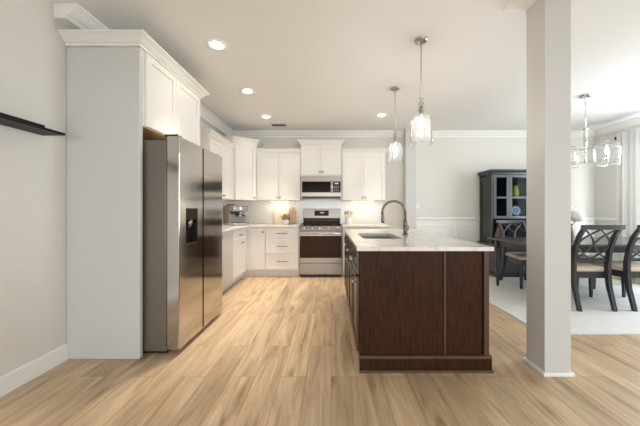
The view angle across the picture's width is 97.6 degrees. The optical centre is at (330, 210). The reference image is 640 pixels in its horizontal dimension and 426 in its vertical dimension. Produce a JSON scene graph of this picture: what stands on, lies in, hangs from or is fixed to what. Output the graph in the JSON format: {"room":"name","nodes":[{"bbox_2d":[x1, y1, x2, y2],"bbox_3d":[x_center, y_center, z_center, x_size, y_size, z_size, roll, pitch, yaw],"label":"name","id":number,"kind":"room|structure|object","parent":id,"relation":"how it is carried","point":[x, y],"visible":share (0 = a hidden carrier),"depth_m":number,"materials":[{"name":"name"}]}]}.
{"room":"kitchen","nodes":[
{"label":"kitchen","id":0,"kind":"room"},
{"bbox_2d":[0,0,222,375],"bbox_3d":[-2.150,-0.195,0.790,0.100,2.750,9.780,0,0,0],"label":"wall","id":1,"kind":"structure","parent":0,"point":[33,55],"depth_m":1.98,"materials":[{"name":"white paint"}]},
{"bbox_2d":[0,112,64,135],"bbox_3d":[-2.016,-0.583,1.295,0.164,0.075,1.490,0,0,0],"label":"floating shelf","id":2,"kind":"object","parent":1,"relation":"attached to","point":[5,119],"visible":1,"depth_m":1.84,"materials":[{"name":"black paint"}]},
{"bbox_2d":[0,343,67,397],"bbox_3d":[-2.092,1.115,-0.891,0.016,0.130,6.218,0,0,0],"label":"baseboard","id":3,"kind":"structure","parent":1,"relation":"attached to","point":[17,377],"depth_m":1.96,"materials":[{"name":"white paint"}]},
{"bbox_2d":[200,129,235,199],"bbox_3d":[-1.896,-0.672,4.484,0.398,0.965,1.033,0,0,0],"label":"upper cabinet","id":4,"kind":"object","parent":1,"relation":"attached to","point":[210,140],"visible":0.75,"depth_m":4.53,"materials":[{"name":"white paint"}]},
{"bbox_2d":[0,274,639,425],"bbox_3d":[1.575,1.210,0.790,7.550,0.060,9.780,0,0,0],"label":"floor","id":5,"kind":"structure","parent":0,"point":[279,350],"depth_m":1.92,"materials":[{"name":"brown wood"}]},
{"bbox_2d":[57,29,209,358],"bbox_3d":[-1.770,-0.103,2.737,0.657,2.566,1.186,0,0,0],"label":"tall cabinet","id":6,"kind":"object","parent":5,"relation":"on","point":[120,95],"visible":0.69,"depth_m":2.22,"materials":[{"name":"grey paint"}]},
{"bbox_2d":[143,134,221,352],"bbox_3d":[-1.646,0.277,2.736,0.828,1.806,0.908,0,0,0],"label":"refrigerator","id":7,"kind":"object","parent":5,"relation":"on","point":[182,179],"visible":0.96,"depth_m":2.29,"materials":[{"name":"grey metal"}]},
{"bbox_2d":[222,231,232,291],"bbox_3d":[-1.772,0.738,3.748,0.645,0.884,0.955,0,0,0],"label":"base cabinet","id":8,"kind":"object","parent":5,"relation":"on","point":[227,237],"visible":0.09,"depth_m":4.01,"materials":[{"name":"white paint"}]},
{"bbox_2d":[222,224,301,231],"bbox_3d":[-1.329,0.280,4.417,1.522,0.030,2.309,0,0,0],"label":"countertop","id":9,"kind":"structure","parent":8,"relation":"on","point":[225,228],"depth_m":4.93,"materials":[{"name":"white stone"}]},
{"bbox_2d":[223,204,249,225],"bbox_3d":[-1.698,0.077,5.063,0.395,0.376,0.329,0,0,38],"label":"espresso machine","id":10,"kind":"object","parent":9,"relation":"on","point":[233,215],"visible":0.98,"depth_m":5.00,"materials":[{"name":"silver metal"}]},
{"bbox_2d":[223,222,249,224],"bbox_3d":[-1.716,0.237,5.077,0.350,0.041,0.329,0,0,38],"label":"drip tray","id":11,"kind":"object","parent":10,"relation":"on","point":[224,223],"depth_m":4.96,"materials":[{"name":"silver metal"}]},
{"bbox_2d":[274,204,288,223],"bbox_3d":[-0.972,0.068,5.517,0.285,0.395,0.093,0,0,0],"label":"cutting board","id":12,"kind":"object","parent":9,"relation":"on","point":[280,209],"visible":0.87,"depth_m":5.51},
{"bbox_2d":[281,213,292,223],"bbox_3d":[-0.868,0.156,5.316,0.232,0.216,0.248,0,0,7],"label":"potted plant","id":13,"kind":"object","parent":9,"relation":"on","point":[285,218],"visible":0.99,"depth_m":5.29,"materials":[{"name":"green plant"}]},
{"bbox_2d":[289,207,295,223],"bbox_3d":[-0.755,0.097,5.528,0.130,0.336,0.076,0,0,0],"label":"cutting board","id":14,"kind":"object","parent":9,"relation":"on","point":[292,212],"visible":0.98,"depth_m":5.51,"materials":[{"name":"beige wood"}]},
{"bbox_2d":[227,228,245,287],"bbox_3d":[-1.769,0.738,4.598,0.652,0.884,0.741,0,0,0],"label":"base cabinet","id":15,"kind":"object","parent":5,"relation":"on","point":[239,235],"visible":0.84,"depth_m":4.55,"materials":[{"name":"white paint"}]},
{"bbox_2d":[242,227,266,276],"bbox_3d":[-1.530,0.738,5.245,0.739,0.884,0.650,0,0,0],"label":"base cabinet","id":16,"kind":"object","parent":5,"relation":"on","point":[256,236],"visible":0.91,"depth_m":4.96,"materials":[{"name":"white paint"}]},
{"bbox_2d":[266,227,299,275],"bbox_3d":[-0.863,0.738,5.241,0.592,0.884,0.658,0,0,0],"label":"base cabinet","id":17,"kind":"object","parent":5,"relation":"on","point":[282,243],"visible":0.98,"depth_m":4.96,"materials":[{"name":"white paint"}]},
{"bbox_2d":[299,209,341,276],"bbox_3d":[-0.181,0.571,5.212,0.761,1.212,0.707,0,0,0],"label":"range","id":18,"kind":"object","parent":5,"relation":"on","point":[320,232],"visible":1,"depth_m":4.93,"materials":[{"name":"silver metal"}]},
{"bbox_2d":[301,224,341,225],"bbox_3d":[-0.181,0.278,5.245,0.751,0.012,0.510,0,0,0],"label":"cooktop","id":19,"kind":"object","parent":18,"relation":"in","point":[302,224],"depth_m":5.08,"materials":[{"name":"black metal"}]},
{"bbox_2d":[342,227,387,275],"bbox_3d":[0.613,0.738,5.241,0.814,0.884,0.658,0,0,0],"label":"base cabinet","id":20,"kind":"object","parent":5,"relation":"on","point":[343,228],"visible":0.17,"depth_m":4.97,"materials":[{"name":"white paint"}]},
{"bbox_2d":[341,224,389,226],"bbox_3d":[0.622,0.280,5.248,0.836,0.030,0.646,0,0,0],"label":"countertop","id":21,"kind":"structure","parent":20,"relation":"on","point":[343,225],"depth_m":4.95,"materials":[{"name":"white stone"}]},
{"bbox_2d":[345,217,351,223],"bbox_3d":[0.335,0.195,5.350,0.120,0.140,0.120,0,0,0],"label":"utensil crock","id":22,"kind":"object","parent":21,"relation":"on","point":[348,219],"visible":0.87,"depth_m":5.30,"materials":[{"name":"white ceramic"}]},
{"bbox_2d":[342,233,493,372],"bbox_3d":[0.669,0.738,2.999,1.030,0.884,1.941,0,0,0],"label":"kitchen island","id":23,"kind":"object","parent":5,"relation":"on","point":[410,311],"visible":0.94,"depth_m":2.07,"materials":[{"name":"brown wood"}]},
{"bbox_2d":[344,229,493,250],"bbox_3d":[0.687,0.280,3.018,0.998,0.030,1.965,0,0,0],"label":"island countertop","id":24,"kind":"structure","parent":23,"relation":"on","point":[416,240],"depth_m":2.32,"materials":[{"name":"white stone"}]},
{"bbox_2d":[361,236,395,238],"bbox_3d":[0.495,0.408,2.965,0.396,0.224,0.686,0,0,0],"label":"sink","id":25,"kind":"object","parent":24,"relation":"in","point":[364,237],"visible":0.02,"depth_m":3.30,"materials":[{"name":"silver metal"}]},
{"bbox_2d":[381,200,408,234],"bbox_3d":[0.688,0.074,3.017,0.294,0.381,0.087,0,0,0],"label":"faucet","id":26,"kind":"object","parent":24,"relation":"on","point":[405,223],"visible":1,"depth_m":3.02,"materials":[{"name":"silver metal"}]},
{"bbox_2d":[477,169,525,276],"bbox_3d":[3.585,0.216,5.242,1.370,1.927,0.626,0,0,0],"label":"china cabinet","id":27,"kind":"object","parent":5,"relation":"on","point":[494,205],"visible":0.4,"depth_m":5.25,"materials":[{"name":"wood"}]},
{"bbox_2d":[495,225,500,236],"bbox_3d":[3.020,0.432,5.030,0.140,0.335,0.139,0,0,0],"label":"vase","id":28,"kind":"object","parent":27,"relation":"on","point":[497,233],"visible":0.3,"depth_m":5.00,"materials":[{"name":"brown ceramic"}]},
{"bbox_2d":[512,186,518,196],"bbox_3d":[3.475,-0.354,5.280,0.124,0.220,0.124,0,0,0],"label":"vase","id":29,"kind":"object","parent":27,"relation":"on","point":[515,192],"visible":0.91,"depth_m":5.24,"materials":[{"name":"green ceramic"}]},
{"bbox_2d":[512,206,520,214],"bbox_3d":[3.465,0.002,5.248,0.180,0.177,0.044,0,0,0],"label":"plate","id":30,"kind":"object","parent":27,"relation":"on","point":[516,210],"visible":0.96,"depth_m":5.25,"materials":[{"name":"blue ceramic"}]},
{"bbox_2d":[523,0,574,376],"bbox_3d":[1.621,-0.195,2.095,0.220,2.750,0.222,0,0,0],"label":"column","id":31,"kind":"structure","parent":5,"relation":"on","point":[548,22],"depth_m":2.00,"materials":[{"name":"grey paint"}]},
{"bbox_2d":[489,277,639,334],"bbox_3d":[3.435,1.175,3.790,2.830,0.008,2.260,0,0,0],"label":"rug","id":32,"kind":"object","parent":5,"relation":"on","point":[596,317],"visible":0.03,"depth_m":3.45,"materials":[{"name":"fabric"}]},
{"bbox_2d":[495,220,525,288],"bbox_3d":[3.060,0.667,4.473,0.510,1.008,0.685,0,0,0],"label":"dining chair","id":33,"kind":"object","parent":32,"relation":"on","point":[519,258],"visible":0.57,"depth_m":4.60,"materials":[{"name":"grey paint"}]},
{"bbox_2d":[505,252,525,259],"bbox_3d":[3.060,0.707,4.365,0.510,0.056,0.470,0,0,0],"label":"seat cushion","id":34,"kind":"object","parent":33,"relation":"on","point":[511,255],"depth_m":4.35,"materials":[{"name":"beige fabric"}]},
{"bbox_2d":[487,237,639,285],"bbox_3d":[3.600,0.795,3.950,2.260,0.750,1.000,0,0,0],"label":"dining table","id":35,"kind":"object","parent":32,"relation":"on","point":[519,243],"visible":0.41,"depth_m":3.90,"materials":[{"name":"grey paint"}]},
{"bbox_2d":[571,205,584,239],"bbox_3d":[3.393,0.172,4.005,0.290,0.495,0.358,0,0,-45],"label":"flower vase","id":36,"kind":"object","parent":35,"relation":"on","point":[577,215],"visible":0.41,"depth_m":3.89,"materials":[{"name":"white plant"}]},
{"bbox_2d":[578,254,596,288],"bbox_3d":[3.700,0.667,4.473,0.510,1.008,0.685,0,0,0],"label":"dining chair","id":37,"kind":"object","parent":32,"relation":"on","point":[582,256],"visible":0.03,"depth_m":4.16,"materials":[{"name":"grey paint"}]},
{"bbox_2d":[571,225,625,311],"bbox_3d":[3.095,0.667,3.487,0.510,1.008,0.685,0,0,0],"label":"dining chair","id":38,"kind":"object","parent":32,"relation":"on","point":[579,269],"visible":0.87,"depth_m":3.30,"materials":[{"name":"grey paint"}]},
{"bbox_2d":[577,261,603,270],"bbox_3d":[3.095,0.707,3.595,0.510,0.056,0.470,0,0,0],"label":"seat cushion","id":39,"kind":"object","parent":38,"relation":"on","point":[581,266],"depth_m":3.38,"materials":[{"name":"beige fabric"}]},
{"bbox_2d":[587,225,639,311],"bbox_3d":[3.735,0.667,3.487,0.510,1.008,0.685,0,0,0],"label":"dining chair","id":40,"kind":"object","parent":32,"relation":"on","point":[625,269],"visible":0.9,"depth_m":3.34,"materials":[{"name":"grey paint"}]},
{"bbox_2d":[587,261,639,270],"bbox_3d":[3.735,0.707,3.595,0.510,0.056,0.470,0,0,0],"label":"seat cushion","id":41,"kind":"object","parent":40,"relation":"on","point":[616,265],"depth_m":3.50,"materials":[{"name":"beige fabric"}]},
{"bbox_2d":[50,0,639,129],"bbox_3d":[1.575,-1.600,0.790,7.550,0.060,9.780,0,0,0],"label":"ceiling","id":42,"kind":"structure","parent":0,"point":[308,64],"depth_m":2.85,"materials":[{"name":"white paint"}]},
{"bbox_2d":[205,38,227,50],"bbox_3d":[-1.083,-1.565,2.650,0.200,0.010,0.200,0,0,0],"label":"recessed light","id":43,"kind":"object","parent":42,"relation":"in","point":[212,43],"visible":1,"depth_m":2.64,"materials":[{"name":"white paint"}]},
{"bbox_2d":[240,88,254,94],"bbox_3d":[-1.097,-1.565,3.680,0.200,0.010,0.200,0,0,0],"label":"recessed light","id":44,"kind":"object","parent":42,"relation":"in","point":[248,91],"visible":1,"depth_m":3.67,"materials":[{"name":"white paint"}]},
{"bbox_2d":[260,115,271,118],"bbox_3d":[-1.086,-1.565,4.680,0.200,0.010,0.200,0,0,0],"label":"recessed light","id":45,"kind":"object","parent":42,"relation":"in","point":[261,116],"visible":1,"depth_m":4.66,"materials":[{"name":"white paint"}]},
{"bbox_2d":[271,124,286,125],"bbox_3d":[-0.955,-1.564,5.140,0.270,0.010,0.120,0,0,0],"label":"ceiling vent","id":46,"kind":"object","parent":42,"relation":"in","point":[271,124],"visible":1,"depth_m":5.11,"materials":[{"name":"grey metal"}]},
{"bbox_2d":[375,113,387,116],"bbox_3d":[0.830,-1.565,4.600,0.200,0.010,0.200,0,0,0],"label":"recessed light","id":47,"kind":"object","parent":42,"relation":"in","point":[378,114],"visible":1,"depth_m":4.60,"materials":[{"name":"white paint"}]},
{"bbox_2d":[387,86,402,163],"bbox_3d":[0.824,-1.089,3.600,0.206,0.962,0.206,0,0,0],"label":"pendant light","id":48,"kind":"object","parent":42,"relation":"hanging from","point":[395,88],"visible":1,"depth_m":3.58,"materials":[{"name":"silver metal"}]},
{"bbox_2d":[410,36,432,146],"bbox_3d":[0.830,-1.089,2.580,0.206,0.962,0.206,0,0,0],"label":"pendant light","id":49,"kind":"object","parent":42,"relation":"hanging from","point":[421,40],"visible":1,"depth_m":2.56,"materials":[{"name":"silver metal"}]},
{"bbox_2d":[419,105,422,117],"bbox_3d":[0.830,-0.907,2.580,0.036,0.115,0.036,0,0,0],"label":"socket","id":50,"kind":"object","parent":49,"relation":"attached to","point":[421,110],"depth_m":2.57,"materials":[{"name":"silver metal"}]},
{"bbox_2d":[502,0,536,11],"bbox_3d":[1.433,-1.563,1.895,0.186,0.014,0.590,0,0,0],"label":"trim","id":51,"kind":"structure","parent":42,"relation":"attached to","point":[513,5],"depth_m":2.12,"materials":[{"name":"white paint"}]},
{"bbox_2d":[571,93,620,168],"bbox_3d":[3.470,-1.095,3.820,0.670,0.950,0.670,0,0,45],"label":"chandelier","id":52,"kind":"object","parent":42,"relation":"hanging from","point":[585,134],"visible":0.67,"depth_m":3.81,"materials":[{"name":"silver metal"}]},
{"bbox_2d":[244,137,593,263],"bbox_3d":[1.575,-0.195,5.630,7.350,2.750,0.100,0,0,0],"label":"wall","id":53,"kind":"structure","parent":0,"point":[447,178],"depth_m":5.58,"materials":[{"name":"white paint"}]},
{"bbox_2d":[222,136,263,200],"bbox_3d":[-1.718,-0.755,5.259,0.761,1.130,0.638,0,0,0],"label":"upper cabinet","id":54,"kind":"object","parent":53,"relation":"attached to","point":[244,153],"visible":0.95,"depth_m":5.12,"materials":[{"name":"white paint"}]},
{"bbox_2d":[256,148,301,200],"bbox_3d":[-0.985,-0.672,5.395,0.825,0.965,0.366,0,0,0],"label":"upper cabinet","id":55,"kind":"object","parent":53,"relation":"attached to","point":[278,169],"visible":0.99,"depth_m":5.26,"materials":[{"name":"white paint"}]},
{"bbox_2d":[222,199,382,223],"bbox_3d":[-0.535,0.020,4.425,3.130,0.520,2.310,0,0,0],"label":"wall","id":56,"kind":"structure","parent":53,"relation":"attached to","point":[259,212],"depth_m":5.57,"materials":[{"name":"white tile"}]},
{"bbox_2d":[297,140,344,175],"bbox_3d":[-0.183,-0.981,5.395,0.896,0.678,0.366,0,0,0],"label":"upper cabinet","id":57,"kind":"object","parent":53,"relation":"attached to","point":[318,157],"visible":1,"depth_m":5.26,"materials":[{"name":"white paint"}]},
{"bbox_2d":[301,176,341,198],"bbox_3d":[-0.181,-0.430,5.359,0.757,0.416,0.412,0,0,0],"label":"microwave","id":58,"kind":"object","parent":57,"relation":"attached to","point":[312,187],"visible":1,"depth_m":5.20,"materials":[{"name":"silver metal"}]},
{"bbox_2d":[54,3,639,136],"bbox_3d":[1.575,-1.514,3.040,7.350,0.110,5.080,0,0,0],"label":"trim","id":59,"kind":"structure","parent":53,"relation":"attached to","point":[71,15],"depth_m":5.48,"materials":[{"name":"white paint"}]},
{"bbox_2d":[341,148,386,200],"bbox_3d":[0.645,-0.672,5.395,0.878,0.965,0.366,0,0,0],"label":"upper cabinet","id":60,"kind":"object","parent":53,"relation":"attached to","point":[363,169],"visible":0.98,"depth_m":5.26,"materials":[{"name":"white paint"}]},
{"bbox_2d":[403,129,415,228],"bbox_3d":[1.526,-0.195,5.470,0.224,2.750,0.252,0,0,0],"label":"column","id":61,"kind":"structure","parent":53,"relation":"attached to","point":[409,152],"depth_m":5.36,"materials":[{"name":"grey paint"}]},
{"bbox_2d":[416,225,590,254],"bbox_3d":[3.430,0.610,5.565,3.460,0.660,0.014,0,0,0],"label":"trim","id":62,"kind":"structure","parent":53,"relation":"attached to","point":[416,225],"depth_m":5.56,"materials":[{"name":"white paint"}]},
{"bbox_2d":[416,217,615,220],"bbox_3d":[3.433,0.168,5.036,3.617,0.065,1.072,0,0,0],"label":"trim","id":63,"kind":"structure","parent":53,"relation":"attached to","point":[417,218],"depth_m":5.55,"materials":[{"name":"white paint"}]},
{"bbox_2d":[594,125,639,236],"bbox_3d":[5.300,-0.195,0.740,0.100,2.750,9.680,0,0,0],"label":"wall","id":64,"kind":"structure","parent":0,"point":[604,175],"depth_m":5.36,"materials":[{"name":"white paint"}]},
{"bbox_2d":[416,221,615,260],"bbox_3d":[3.438,0.615,3.390,3.625,0.870,4.380,0,0,0],"label":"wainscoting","id":65,"kind":"structure","parent":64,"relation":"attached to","point":[467,233],"depth_m":5.57,"materials":[{"name":"white paint"}]},
{"bbox_3d":[5.158,-1.290,3.385,0.179,0.066,3.296,0,0,0],"label":"curtain rod","id":66,"kind":"object","parent":64,"relation":"attached to","visible":0},
{"bbox_2d":[616,128,639,281],"bbox_3d":[5.033,-0.095,4.540,0.093,2.510,0.780,0,0,0],"label":"curtain","id":67,"kind":"object","parent":66,"relation":"hanging from","point":[628,167],"visible":0.8,"depth_m":4.76,"materials":[{"name":"white fabric"}]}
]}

